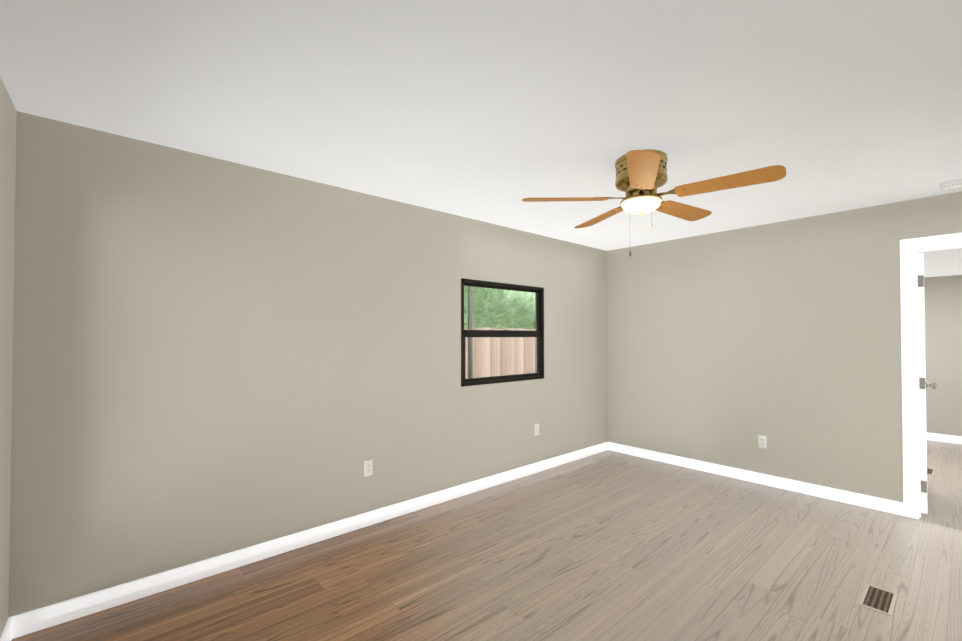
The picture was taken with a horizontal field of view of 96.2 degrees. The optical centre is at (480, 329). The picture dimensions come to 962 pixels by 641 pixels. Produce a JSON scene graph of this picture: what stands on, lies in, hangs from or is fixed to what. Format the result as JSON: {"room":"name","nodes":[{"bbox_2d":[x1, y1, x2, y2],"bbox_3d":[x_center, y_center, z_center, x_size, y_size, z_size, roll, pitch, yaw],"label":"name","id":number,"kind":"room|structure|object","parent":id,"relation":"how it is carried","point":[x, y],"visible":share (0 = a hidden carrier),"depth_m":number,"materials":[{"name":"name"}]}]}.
{"room":"empty bedroom","nodes":[
{"label":"empty bedroom","id":0,"kind":"room"},
{"bbox_2d":[0,77,16,637],"bbox_3d":[-0.993,0.176,0.490,0.120,2.440,4.016,1,-1,-40],"label":"wall","id":1,"kind":"structure","parent":0,"point":[8,114],"depth_m":1.88,"materials":[{"name":"beige paint"}]},
{"bbox_2d":[0,617,11,640],"bbox_3d":[-0.940,1.346,0.514,0.014,0.100,3.808,1,-1,-40],"label":"baseboard","id":2,"kind":"structure","parent":1,"relation":"attached to","point":[6,634],"depth_m":1.91,"materials":[{"name":"white paint"}]},
{"bbox_2d":[9,111,607,616],"bbox_3d":[0.889,0.239,4.789,9.180,2.440,0.120,1,-1,-42],"label":"wall","id":3,"kind":"structure","parent":0,"point":[213,357],"depth_m":2.60,"materials":[{"name":"beige paint"}]},
{"bbox_2d":[8,442,607,638],"bbox_3d":[-0.304,1.392,3.623,4.970,0.100,0.014,1,-1,-42],"label":"baseboard","id":4,"kind":"structure","parent":3,"relation":"attached to","point":[29,622],"depth_m":2.62,"materials":[{"name":"white paint"}]},
{"bbox_2d":[364,459,372,476],"bbox_3d":[-0.827,1.015,3.167,0.070,0.115,0.009,1,-1,-42],"label":"electrical outlet","id":5,"kind":"object","parent":3,"relation":"attached to","point":[368,467],"visible":1,"depth_m":3.16,"materials":[{"name":"white plastic"}]},
{"bbox_2d":[461,278,543,386],"bbox_3d":[0.220,0.028,4.161,1.112,0.948,0.074,1,-1,-42],"label":"window","id":6,"kind":"structure","parent":3,"relation":"in","point":[538,333],"depth_m":4.14,"materials":[{"name":"black metal"}]},
{"bbox_2d":[534,424,538,435],"bbox_3d":[0.571,1.020,4.409,0.070,0.115,0.009,1,-1,-42],"label":"electrical outlet","id":7,"kind":"object","parent":3,"relation":"attached to","point":[536,429],"visible":1,"depth_m":4.40,"materials":[{"name":"white plastic"}]},
{"bbox_2d":[0,0,961,250],"bbox_3d":[0.768,-1.069,2.203,5.540,0.100,3.856,1,-1,-42],"label":"ceiling","id":8,"kind":"structure","parent":0,"point":[496,112],"depth_m":1.88,"materials":[{"name":"white paint"}]},
{"bbox_2d":[522,149,785,255],"bbox_3d":[0.991,-0.725,2.570,1.336,0.578,1.350,1,-1,-42],"label":"ceiling fan","id":9,"kind":"object","parent":8,"relation":"hanging from","point":[641,177],"visible":1,"depth_m":2.45,"materials":[{"name":"brown wood"}]},
{"bbox_2d":[939,179,961,189],"bbox_3d":[3.230,-0.989,2.950,0.136,0.038,0.136,1,-1,-42],"label":"smoke detector","id":10,"kind":"object","parent":8,"relation":"attached to","point":[952,184],"visible":1,"depth_m":2.93,"materials":[{"name":"white plastic"}]},
{"bbox_2d":[11,440,961,640],"bbox_3d":[2.129,1.468,3.374,9.180,0.060,3.856,1,-1,-42],"label":"floor","id":11,"kind":"structure","parent":0,"point":[608,545],"depth_m":2.52,"materials":[{"name":"wood"}]},
{"bbox_2d":[858,583,897,615],"bbox_3d":[2.097,1.419,2.276,0.280,0.007,0.128,1,-1,-42],"label":"floor vent","id":12,"kind":"object","parent":11,"relation":"in","point":[878,599],"visible":1,"depth_m":2.27,"materials":[{"name":"beige metal"}]},
{"bbox_2d":[920,467,934,474],"bbox_3d":[4.581,1.451,4.444,0.280,0.007,0.128,1,-1,-42],"label":"floor vent","id":13,"kind":"object","parent":11,"relation":"in","point":[930,471],"visible":0.46,"depth_m":4.42,"materials":[{"name":"beige metal"}]},
{"bbox_2d":[607,191,961,502],"bbox_3d":[2.794,0.227,3.983,0.120,2.440,3.616,1,-1,-42],"label":"wall","id":14,"kind":"structure","parent":0,"point":[726,348],"depth_m":3.98,"materials":[{"name":"beige paint"}]},
{"bbox_2d":[608,442,903,515],"bbox_3d":[2.410,1.402,4.297,0.014,0.100,2.578,1,-1,-42],"label":"baseboard","id":15,"kind":"structure","parent":14,"relation":"attached to","point":[894,507],"depth_m":3.98,"materials":[{"name":"white paint"}]},
{"bbox_2d":[758,435,766,448],"bbox_3d":[2.640,1.051,4.047,0.009,0.115,0.070,1,-1,-42],"label":"electrical outlet","id":16,"kind":"object","parent":14,"relation":"attached to","point":[762,441],"visible":1,"depth_m":4.04,"materials":[{"name":"white plastic"}]},
{"bbox_2d":[917,253,936,513],"bbox_3d":[3.721,0.418,3.639,0.804,2.025,0.181,1,-1,-45],"label":"door","id":17,"kind":"structure","parent":14,"relation":"in","point":[923,385],"depth_m":3.36,"materials":[{"name":"white paint"}]},
{"bbox_2d":[900,233,961,518],"bbox_3d":[3.637,0.364,3.032,0.152,2.138,0.966,1,-1,-42],"label":"door frame","id":18,"kind":"structure","parent":14,"relation":"attached to","point":[910,249],"depth_m":3.31,"materials":[{"name":"white paint"}]},
{"bbox_2d":[917,248,961,276],"bbox_3d":[4.200,-0.764,5.246,3.640,0.100,3.856,1,-1,-42],"label":"ceiling","id":19,"kind":"structure","parent":0,"point":[946,262],"depth_m":4.63,"materials":[{"name":"white paint"}]},
{"bbox_2d":[918,275,961,436],"bbox_3d":[5.516,0.263,6.399,0.120,2.440,3.616,1,-1,-42],"label":"wall","id":20,"kind":"structure","parent":0,"point":[943,328],"depth_m":5.67,"materials":[{"name":"beige paint"}]},
{"bbox_2d":[926,432,961,443],"bbox_3d":[5.466,1.432,6.338,0.014,0.100,3.616,1,-1,-42],"label":"baseboard","id":21,"kind":"structure","parent":20,"relation":"attached to","point":[930,436],"depth_m":5.65,"materials":[{"name":"white paint"}]},
{"label":"outside","id":22,"kind":"structure","parent":0,"visible":0},
{"bbox_3d":[-10.553,2.067,18.946,60.000,0.100,36.244,1,-1,-42],"label":"ground","id":23,"kind":"structure","parent":22,"visible":0},
{"bbox_2d":[464,327,534,378],"bbox_3d":[-0.875,0.898,8.160,26.131,1.922,0.150,1,-1,-42],"label":"fence","id":24,"kind":"object","parent":23,"relation":"on","point":[488,364],"depth_m":9.23,"materials":[{"name":"brown wood"}]},
{"bbox_2d":[464,286,534,377],"bbox_3d":[-1.248,-2.251,11.411,26.141,8.313,9.636,1,-1,-42],"label":"trees","id":25,"kind":"object","parent":23,"relation":"on","point":[490,314],"depth_m":11.93,"materials":[{"name":"green plant"}]}
]}

